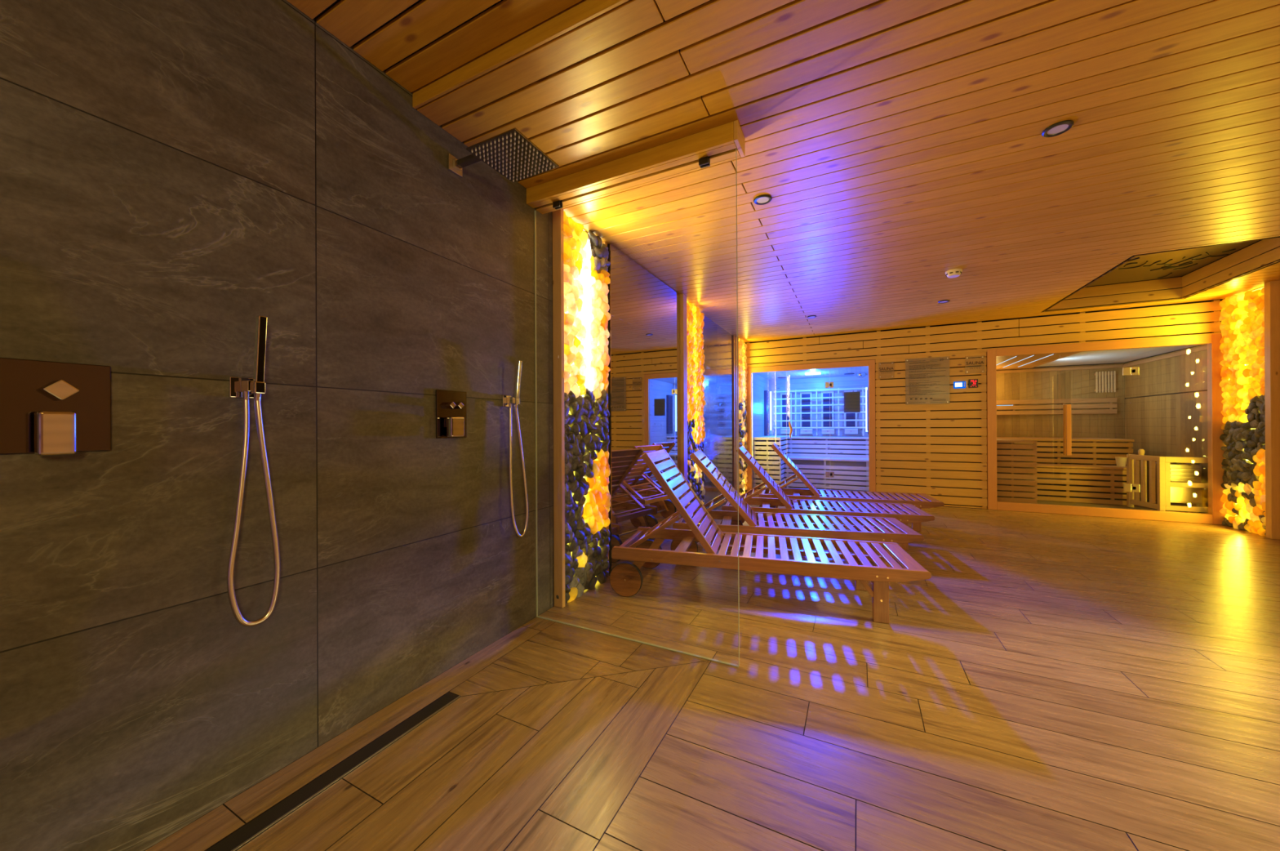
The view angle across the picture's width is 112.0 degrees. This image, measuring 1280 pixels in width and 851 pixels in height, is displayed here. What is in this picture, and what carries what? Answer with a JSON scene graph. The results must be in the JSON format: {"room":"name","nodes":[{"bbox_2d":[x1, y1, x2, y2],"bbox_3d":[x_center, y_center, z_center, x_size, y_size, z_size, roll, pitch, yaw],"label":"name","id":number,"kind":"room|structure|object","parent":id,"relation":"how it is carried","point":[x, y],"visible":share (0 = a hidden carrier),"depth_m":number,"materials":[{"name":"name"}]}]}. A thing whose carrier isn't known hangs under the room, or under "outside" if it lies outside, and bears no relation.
{"room":"spa relaxation room","nodes":[
{"label":"spa relaxation room","id":0,"kind":"room"},
{"bbox_2d":[0,0,588,850],"bbox_3d":[-0.338,-0.155,2.971,0.100,2.420,8.500,0,0,27],"label":"wall","id":1,"kind":"structure","parent":0,"point":[175,175],"depth_m":1.23,"materials":[{"name":"tile"}]},
{"bbox_2d":[0,357,111,455],"bbox_3d":[-1.290,-0.038,0.902,0.062,0.205,0.248,0,0,27],"label":"shower mixer","id":2,"kind":"object","parent":1,"relation":"attached to","point":[47,407],"visible":1,"depth_m":0.93,"materials":[{"name":"grey metal"}]},
{"bbox_2d":[226,315,280,626],"bbox_3d":[-1.113,0.129,1.239,0.072,0.884,0.118,0,0,27],"label":"shower","id":3,"kind":"object","parent":1,"relation":"attached to","point":[244,388],"visible":1,"depth_m":1.23,"materials":[{"name":"silver metal"}]},
{"bbox_2d":[435,389,466,438],"bbox_3d":[-0.800,-0.049,1.875,0.062,0.206,0.154,0,0,27],"label":"shower mixer","id":4,"kind":"object","parent":1,"relation":"attached to","point":[451,405],"visible":1,"depth_m":1.85,"materials":[{"name":"grey metal"}]},
{"bbox_2d":[447,127,559,182],"bbox_3d":[-0.610,-1.129,1.802,0.476,0.108,0.260,0,0,27],"label":"shower","id":5,"kind":"object","parent":1,"relation":"attached to","point":[512,154],"visible":1,"depth_m":1.75,"materials":[{"name":"silver metal"}]},
{"bbox_2d":[502,360,528,537],"bbox_3d":[-0.630,0.122,2.191,0.135,0.899,0.063,0,0,-27],"label":"shower","id":6,"kind":"object","parent":1,"relation":"attached to","point":[507,400],"visible":1,"depth_m":2.17,"materials":[{"name":"silver metal"}]},
{"bbox_2d":[534,210,537,616],"bbox_3d":[-0.574,-0.065,2.384,0.006,2.242,0.006,0,0,27],"label":"trim","id":7,"kind":"structure","parent":1,"relation":"attached to","point":[535,211],"depth_m":2.38,"materials":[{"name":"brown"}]},
{"bbox_2d":[552,208,564,607],"bbox_3d":[-0.474,-0.111,2.520,0.062,2.331,0.028,0,0,27],"label":"trim","id":8,"kind":"structure","parent":1,"relation":"attached to","point":[557,215],"depth_m":2.51,"materials":[{"name":"brown wood"}]},
{"bbox_2d":[556,210,610,604],"bbox_3d":[-0.340,-0.102,2.764,0.079,2.360,0.602,0,0,27],"label":"stone panel","id":9,"kind":"object","parent":1,"relation":"attached to","point":[587,358],"visible":0.92,"depth_m":2.73,"materials":[{"name":"stone"}]},
{"bbox_2d":[601,241,608,576],"bbox_3d":[-0.242,-0.111,3.016,0.030,2.331,0.034,0,0,27],"label":"trim","id":10,"kind":"structure","parent":1,"relation":"attached to","point":[604,242],"depth_m":3.02,"materials":[{"name":"brown wood"}]},
{"bbox_2d":[607,244,680,575],"bbox_3d":[0.074,-0.110,3.617,0.048,2.325,1.315,0,0,27],"label":"wall mirror","id":11,"kind":"object","parent":1,"relation":"attached to","point":[644,322],"visible":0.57,"depth_m":3.41,"materials":[{"name":"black mirror"}]},
{"bbox_2d":[679,293,686,522],"bbox_3d":[0.401,-0.113,4.228,0.085,2.331,0.060,0,0,27],"label":"trim","id":12,"kind":"structure","parent":1,"relation":"attached to","point":[682,297],"depth_m":4.19,"materials":[{"name":"brown wood"}]},
{"bbox_2d":[685,296,688,504],"bbox_3d":[0.425,-0.113,4.287,0.075,2.331,0.062,0,0,27],"label":"trim","id":13,"kind":"structure","parent":1,"relation":"attached to","point":[686,296],"depth_m":4.28,"materials":[{"name":"brown wood"}]},
{"bbox_2d":[686,302,706,508],"bbox_3d":[0.577,-0.109,4.580,0.079,2.360,0.656,0,0,27],"label":"stone panel","id":14,"kind":"object","parent":1,"relation":"attached to","point":[695,322],"visible":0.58,"depth_m":4.57,"materials":[{"name":"orange stone"}]},
{"bbox_2d":[732,335,736,489],"bbox_3d":[1.347,-0.115,6.171,0.022,2.331,0.088,0,0,27],"label":"trim","id":15,"kind":"structure","parent":1,"relation":"attached to","point":[733,336],"depth_m":6.14,"materials":[{"name":"brown wood"}]},
{"bbox_2d":[735,336,739,493],"bbox_3d":[1.409,-0.115,6.287,0.030,2.331,0.165,0,0,27],"label":"trim","id":16,"kind":"structure","parent":1,"relation":"attached to","point":[736,452],"depth_m":6.24,"materials":[{"name":"brown wood"}]},
{"bbox_2d":[738,338,747,495],"bbox_3d":[1.555,-0.105,6.515,0.082,2.361,0.436,0,0,27],"label":"stone panel","id":17,"kind":"object","parent":1,"relation":"attached to","point":[743,371],"visible":0.91,"depth_m":6.43,"materials":[{"name":"orange stone"}]},
{"bbox_2d":[315,0,813,330],"bbox_3d":[1.933,-1.348,1.823,5.200,0.088,8.600,0,0,27],"label":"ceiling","id":18,"kind":"structure","parent":0,"point":[337,1],"depth_m":1.46,"materials":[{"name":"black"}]},
{"bbox_2d":[145,493,1279,850],"bbox_3d":[3.920,1.032,0.851,9.397,0.001,8.347,0,0,27],"label":"floor","id":19,"kind":"structure","parent":0,"point":[653,816],"depth_m":1.56,"materials":[{"name":"brown wood"}]},
{"bbox_2d":[206,693,461,850],"bbox_3d":[-1.353,1.055,0.452,0.063,0.004,2.785,0,0,27],"label":"linear drain","id":20,"kind":"object","parent":19,"relation":"on","point":[251,829],"visible":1,"depth_m":1.28,"materials":[{"name":"grey metal"}]},
{"bbox_2d":[537,147,739,666],"bbox_3d":[-0.072,-0.088,2.130,1.116,2.282,0.032,0,0,27],"label":"screen","id":21,"kind":"object","parent":19,"relation":"on","point":[704,162],"visible":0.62,"depth_m":1.93,"materials":[{"name":"clear glass"}]},
{"bbox_2d":[608,448,931,622],"bbox_3d":[0.725,0.607,2.713,1.742,0.885,0.584,0,0,16],"label":"sun lounger","id":22,"kind":"object","parent":19,"relation":"on","point":[625,578],"visible":1,"depth_m":2.62,"materials":[{"name":"brown wood"}]},
{"bbox_2d":[670,448,924,567],"bbox_3d":[1.151,0.628,3.415,1.742,0.841,0.584,0,0,14],"label":"sun lounger","id":23,"kind":"object","parent":19,"relation":"on","point":[860,527],"visible":0.7,"depth_m":3.30,"materials":[{"name":"brown wood"}]},
{"bbox_2d":[720,445,934,549],"bbox_3d":[1.664,0.626,4.061,1.742,0.841,0.584,0,0,17],"label":"sun lounger","id":24,"kind":"object","parent":19,"relation":"on","point":[899,511],"visible":0.73,"depth_m":3.97,"materials":[{"name":"brown wood"}]},
{"bbox_2d":[758,442,944,531],"bbox_3d":[2.197,0.624,4.707,1.742,0.841,0.584,0,0,19],"label":"sun lounger","id":25,"kind":"object","parent":19,"relation":"on","point":[920,500],"visible":0.7,"depth_m":4.61,"materials":[{"name":"brown wood"}]},
{"bbox_2d":[702,315,733,510],"bbox_3d":[1.001,-0.114,5.505,0.006,2.332,1.410,0,0,27],"label":"wall mirror","id":26,"kind":"object","parent":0,"point":[717,384],"visible":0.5,"depth_m":5.46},
{"bbox_2d":[286,0,1279,342],"bbox_3d":[1.942,-1.323,1.842,5.000,0.067,8.353,0,0,27],"label":"ceiling","id":27,"kind":"structure","parent":0,"point":[895,146],"depth_m":1.84,"materials":[{"name":"brown wood"}]},
{"bbox_2d":[526,120,745,213],"bbox_3d":[-0.072,-1.238,2.126,1.146,0.082,0.134,0,0,27],"label":"ceiling beam","id":28,"kind":"structure","parent":27,"relation":"attached to","point":[681,156],"depth_m":2.05,"materials":[{"name":"brown wood"}]},
{"bbox_2d":[753,194,771,204],"bbox_3d":[0.695,-1.277,2.446,0.100,0.010,0.100,0,0,27],"label":"recessed light","id":29,"kind":"object","parent":27,"relation":"in","point":[762,199],"visible":1,"depth_m":2.44,"materials":[{"name":"grey"}]},
{"bbox_2d":[807,315,816,318],"bbox_3d":[2.028,-1.280,5.088,0.100,0.010,0.100,0,0,27],"label":"recessed light","id":30,"kind":"object","parent":27,"relation":"in","point":[811,316],"visible":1,"depth_m":5.07,"materials":[{"name":"grey"}]},
{"bbox_2d":[937,299,949,303],"bbox_3d":[3.159,-1.286,4.487,0.100,0.010,0.100,0,0,27],"label":"recessed light","id":31,"kind":"object","parent":27,"relation":"in","point":[944,300],"visible":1,"depth_m":4.49,"materials":[{"name":"grey"}]},
{"bbox_2d":[945,268,962,278],"bbox_3d":[2.621,-1.267,3.604,0.116,0.046,0.116,0,0,27],"label":"smoke detector","id":32,"kind":"object","parent":27,"relation":"attached to","point":[954,273],"visible":1,"depth_m":3.57,"materials":[{"name":"beige plastic"}]},
{"bbox_2d":[1041,120,1074,137],"bbox_3d":[1.810,-1.283,1.870,0.100,0.010,0.100,0,0,27],"label":"recessed light","id":33,"kind":"object","parent":27,"relation":"in","point":[1058,128],"visible":1,"depth_m":1.86,"materials":[{"name":"grey"}]},
{"bbox_2d":[1040,235,1279,312],"bbox_3d":[4.684,-1.434,3.868,1.130,0.268,1.870,0,0,27],"label":"trim","id":34,"kind":"structure","parent":27,"relation":"attached to","point":[1264,251],"depth_m":4.39,"materials":[{"name":"brown wood"}]},
{"bbox_2d":[1086,240,1259,286],"bbox_3d":[4.677,-1.530,3.865,1.070,0.017,1.810,0,0,27],"label":"ceiling panel","id":35,"kind":"object","parent":34,"relation":"attached to","point":[1182,262],"visible":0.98,"depth_m":4.08,"materials":[{"name":"brown wood"}]},
{"bbox_2d":[755,368,868,436],"bbox_3d":[2.812,0.080,6.977,1.710,1.930,1.470,0,0,27],"label":"shell","id":36,"kind":"object","parent":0,"point":[864,369],"visible":0.09,"depth_m":7.59,"materials":[{"name":"white"}]},
{"bbox_2d":[746,359,875,496],"bbox_3d":[2.422,0.075,6.268,1.754,1.938,0.136,0,0,27],"label":"door","id":37,"kind":"structure","parent":36,"relation":"attached to","point":[851,399],"depth_m":6.05,"materials":[{"name":"brown wood"}]},
{"bbox_2d":[804,372,821,374],"bbox_3d":[2.773,-0.829,6.922,0.230,0.021,0.120,0,0,27],"label":"ceiling light","id":38,"kind":"object","parent":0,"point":[812,373],"visible":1,"depth_m":6.89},
{"bbox_2d":[751,344,1208,513],"bbox_3d":[4.314,0.085,6.411,4.866,1.905,1.814,0,0,27],"label":"wall","id":39,"kind":"structure","parent":0,"point":[1175,424],"depth_m":6.26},
{"bbox_2d":[764,390,773,435],"bbox_3d":[2.285,-0.217,7.668,0.089,0.790,0.350,0,0,27],"label":"heater","id":40,"kind":"object","parent":39,"relation":"attached to","point":[766,431],"visible":1,"depth_m":7.54,"materials":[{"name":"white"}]},
{"bbox_2d":[780,392,792,433],"bbox_3d":[2.643,-0.223,7.789,0.210,0.740,0.106,0,0,27],"label":"heater","id":41,"kind":"object","parent":39,"relation":"attached to","point":[783,395],"visible":0.76,"depth_m":7.79,"materials":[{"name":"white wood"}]},
{"bbox_2d":[800,391,813,433],"bbox_3d":[2.942,-0.225,7.638,0.210,0.740,0.106,0,0,27],"label":"heater","id":42,"kind":"object","parent":39,"relation":"attached to","point":[802,394],"visible":0.91,"depth_m":7.64,"materials":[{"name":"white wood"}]},
{"bbox_2d":[821,391,834,433],"bbox_3d":[3.255,-0.227,7.481,0.210,0.740,0.106,0,0,27],"label":"heater","id":43,"kind":"object","parent":39,"relation":"attached to","point":[824,393],"visible":0.92,"depth_m":7.49,"materials":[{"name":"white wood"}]},
{"bbox_2d":[844,390,857,433],"bbox_3d":[3.576,-0.228,7.318,0.210,0.740,0.106,0,0,27],"label":"heater","id":44,"kind":"object","parent":39,"relation":"attached to","point":[846,415],"visible":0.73,"depth_m":7.32,"materials":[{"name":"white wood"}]},
{"bbox_2d":[855,373,866,377],"bbox_3d":[3.624,-0.810,7.075,0.156,0.065,0.156,0,0,27],"label":"dome lamp","id":45,"kind":"object","parent":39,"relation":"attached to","point":[860,375],"visible":1,"depth_m":7.03,"materials":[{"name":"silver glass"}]},
{"bbox_2d":[865,386,868,434],"bbox_3d":[3.645,-0.239,6.872,0.065,0.760,0.359,0,0,23],"label":"light","id":46,"kind":"object","parent":39,"relation":"attached to","point":[866,388],"visible":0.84,"depth_m":7.01,"materials":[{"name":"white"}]},
{"bbox_2d":[995,364,1123,373],"bbox_3d":[5.994,-0.836,6.545,1.950,0.040,0.029,0,0,27],"label":"trim","id":47,"kind":"structure","parent":39,"relation":"attached to","point":[1107,366],"depth_m":6.40,"materials":[{"name":"brown wood"}]},
{"bbox_2d":[1093,370,1115,392],"bbox_3d":[6.676,-0.625,6.191,0.215,0.300,0.043,0,0,27],"label":"air vent","id":48,"kind":"object","parent":39,"relation":"in","point":[1111,373],"visible":1,"depth_m":6.17,"materials":[{"name":"brown wood"}]},
{"bbox_2d":[1123,345,1207,367],"bbox_3d":[6.449,-0.840,5.308,0.021,0.040,1.767,0,0,27],"label":"trim","id":49,"kind":"structure","parent":39,"relation":"attached to","point":[1203,348],"depth_m":5.23,"materials":[{"name":"brown wood"}]},
{"bbox_2d":[746,299,1222,508],"bbox_3d":[3.842,-0.127,5.591,4.995,2.330,0.045,0,0,27],"label":"wall","id":50,"kind":"structure","parent":0,"point":[1213,305],"depth_m":5.53,"materials":[{"name":"brown wood"}]},
{"bbox_2d":[879,361,894,378],"bbox_3d":[3.318,-0.744,5.814,0.186,0.220,0.026,0,0,27],"label":"room sign","id":51,"kind":"object","parent":50,"relation":"attached to","point":[883,362],"visible":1,"depth_m":5.81,"materials":[{"name":"plastic"}]},
{"bbox_2d":[906,356,948,403],"bbox_3d":[3.731,-0.578,5.606,0.482,0.602,0.026,0,0,27],"label":"board","id":52,"kind":"object","parent":50,"relation":"attached to","point":[917,366],"visible":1,"depth_m":5.62,"materials":[{"name":"plastic"}]},
{"bbox_2d":[953,380,967,388],"bbox_3d":[4.048,-0.514,5.450,0.141,0.090,0.020,0,0,27],"label":"controller","id":53,"kind":"object","parent":50,"relation":"attached to","point":[957,384],"visible":1,"depth_m":5.45,"materials":[{"name":"beige plastic"}]},
{"bbox_2d":[968,378,977,387],"bbox_3d":[4.164,-0.525,5.389,0.092,0.107,0.024,0,0,27],"label":"display","id":54,"kind":"object","parent":50,"relation":"attached to","point":[973,383],"visible":1,"depth_m":5.38,"materials":[{"name":"red plastic"}]},
{"bbox_2d":[966,356,983,373],"bbox_3d":[4.175,-0.759,5.382,0.200,0.220,0.026,0,0,27],"label":"room sign","id":55,"kind":"object","parent":50,"relation":"attached to","point":[981,357],"visible":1,"depth_m":5.37,"materials":[{"name":"plastic"}]},
{"bbox_2d":[745,298,1223,506],"bbox_3d":[3.855,-0.172,5.618,5.200,2.420,0.014,0,0,27],"label":"wall slats","id":56,"kind":"object","parent":50,"relation":"attached to","point":[819,336],"visible":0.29,"depth_m":5.53,"materials":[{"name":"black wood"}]},
{"bbox_2d":[1218,286,1266,536],"bbox_3d":[5.894,-0.138,4.201,0.080,2.374,0.645,0,0,27],"label":"stone panel","id":57,"kind":"object","parent":50,"relation":"attached to","point":[1242,317],"visible":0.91,"depth_m":4.20,"materials":[{"name":"stone"}]},
{"bbox_2d":[995,351,1079,369],"bbox_3d":[5.139,-0.875,5.987,0.926,0.016,1.798,0,0,27],"label":"boards","id":58,"kind":"object","parent":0,"point":[1060,355],"visible":0.45,"depth_m":5.76,"materials":[{"name":"brown wood"}]},
{"bbox_2d":[1003,355,1033,367],"bbox_3d":[5.146,-0.870,5.893,0.013,0.013,1.238,0,0,27],"label":"light","id":59,"kind":"object","parent":58,"relation":"attached to","point":[1032,355],"visible":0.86,"depth_m":5.81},
{"bbox_2d":[1019,353,1053,366],"bbox_3d":[5.317,-0.871,5.824,0.013,0.013,1.268,0,0,27],"label":"light","id":60,"kind":"object","parent":58,"relation":"attached to","point":[1053,353],"visible":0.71,"depth_m":5.67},
{"bbox_2d":[986,497,1197,523],"bbox_3d":[5.602,1.010,5.748,1.950,0.080,1.810,0,0,27],"label":"floor","id":61,"kind":"structure","parent":0,"point":[1066,503],"depth_m":5.26,"materials":[{"name":"brown wood"}]},
{"bbox_2d":[996,397,1136,505],"bbox_3d":[5.566,0.288,5.793,1.848,1.356,1.759,0,0,27],"label":"bench","id":62,"kind":"object","parent":61,"relation":"on","point":[1029,470],"visible":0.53,"depth_m":5.47,"materials":[{"name":"brown wood"}]},
{"bbox_2d":[1126,453,1208,512],"bbox_3d":[5.842,0.654,4.803,0.298,0.625,0.664,0,0,-24],"label":"guard","id":63,"kind":"object","parent":61,"relation":"on","point":[1164,483],"visible":0.83,"depth_m":4.76,"materials":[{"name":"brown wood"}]},
{"bbox_2d":[1115,456,1127,466],"bbox_3d":[5.756,0.433,5.160,0.100,0.112,0.100,0,0,27],"label":"bucket","id":64,"kind":"object","parent":63,"relation":"hanging from","point":[1120,460],"visible":1,"depth_m":5.13,"materials":[{"name":"brown wood"}]},
{"bbox_2d":[1137,448,1144,454],"bbox_3d":[5.867,0.327,5.048,0.052,0.102,0.052,0,0,27],"label":"ladle","id":65,"kind":"object","parent":63,"relation":"on","point":[1140,451],"visible":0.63,"depth_m":5.04,"materials":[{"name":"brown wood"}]},
{"bbox_2d":[1155,462,1202,512],"bbox_3d":[6.039,0.674,4.841,0.272,0.584,0.275,0,0,27],"label":"heater","id":66,"kind":"object","parent":61,"relation":"on","point":[1180,472],"visible":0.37,"depth_m":4.73,"materials":[{"name":"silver metal"}]},
{"bbox_2d":[1037,344,1199,366],"bbox_3d":[6.009,-0.896,5.547,1.023,0.014,1.798,0,0,27],"label":"ceiling","id":67,"kind":"structure","parent":0,"point":[1113,356],"depth_m":5.51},
{"bbox_2d":[1031,343,1207,398],"bbox_3d":[5.607,0.050,5.768,2.010,1.960,1.828,0,0,27],"label":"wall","id":68,"kind":"structure","parent":0,"point":[1206,344],"depth_m":5.65,"materials":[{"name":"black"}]},
{"bbox_2d":[986,333,1226,524],"bbox_3d":[5.170,0.043,4.894,1.958,1.973,0.113,0,0,27],"label":"door","id":69,"kind":"structure","parent":68,"relation":"attached to","point":[1215,355],"depth_m":4.76,"materials":[{"name":"brown wood"}]},
{"bbox_3d":[2.807,1.040,6.958,1.650,0.050,1.450,0,0,27],"label":"floor","id":70,"kind":"structure","parent":0,"visible":0},
{"bbox_2d":[753,435,868,491],"bbox_3d":[2.816,0.592,6.980,1.646,0.826,1.398,0,0,27],"label":"bench","id":71,"kind":"object","parent":70,"relation":"on","point":[848,460],"visible":0.7,"depth_m":6.71,"materials":[{"name":"brown wood"}]},
{"bbox_2d":[773,386,865,435],"bbox_3d":[3.086,-0.231,7.473,1.485,0.810,0.045,0,0,27],"label":"lattice backrest","id":72,"kind":"object","parent":71,"relation":"on","point":[862,388],"visible":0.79,"depth_m":7.48,"materials":[{"name":"brown wood"}]},
{"bbox_3d":[1.820,-0.117,1.565,5.018,2.312,7.675,0,0,27],"label":"wall","id":73,"kind":"structure","parent":0,"visible":0},
{"bbox_2d":[1264,280,1279,539],"bbox_3d":[5.754,-0.139,3.914,0.075,2.331,0.065,0,0,27],"label":"trim","id":74,"kind":"structure","parent":73,"relation":"attached to","point":[1272,288],"depth_m":3.90,"materials":[{"name":"brown wood"}]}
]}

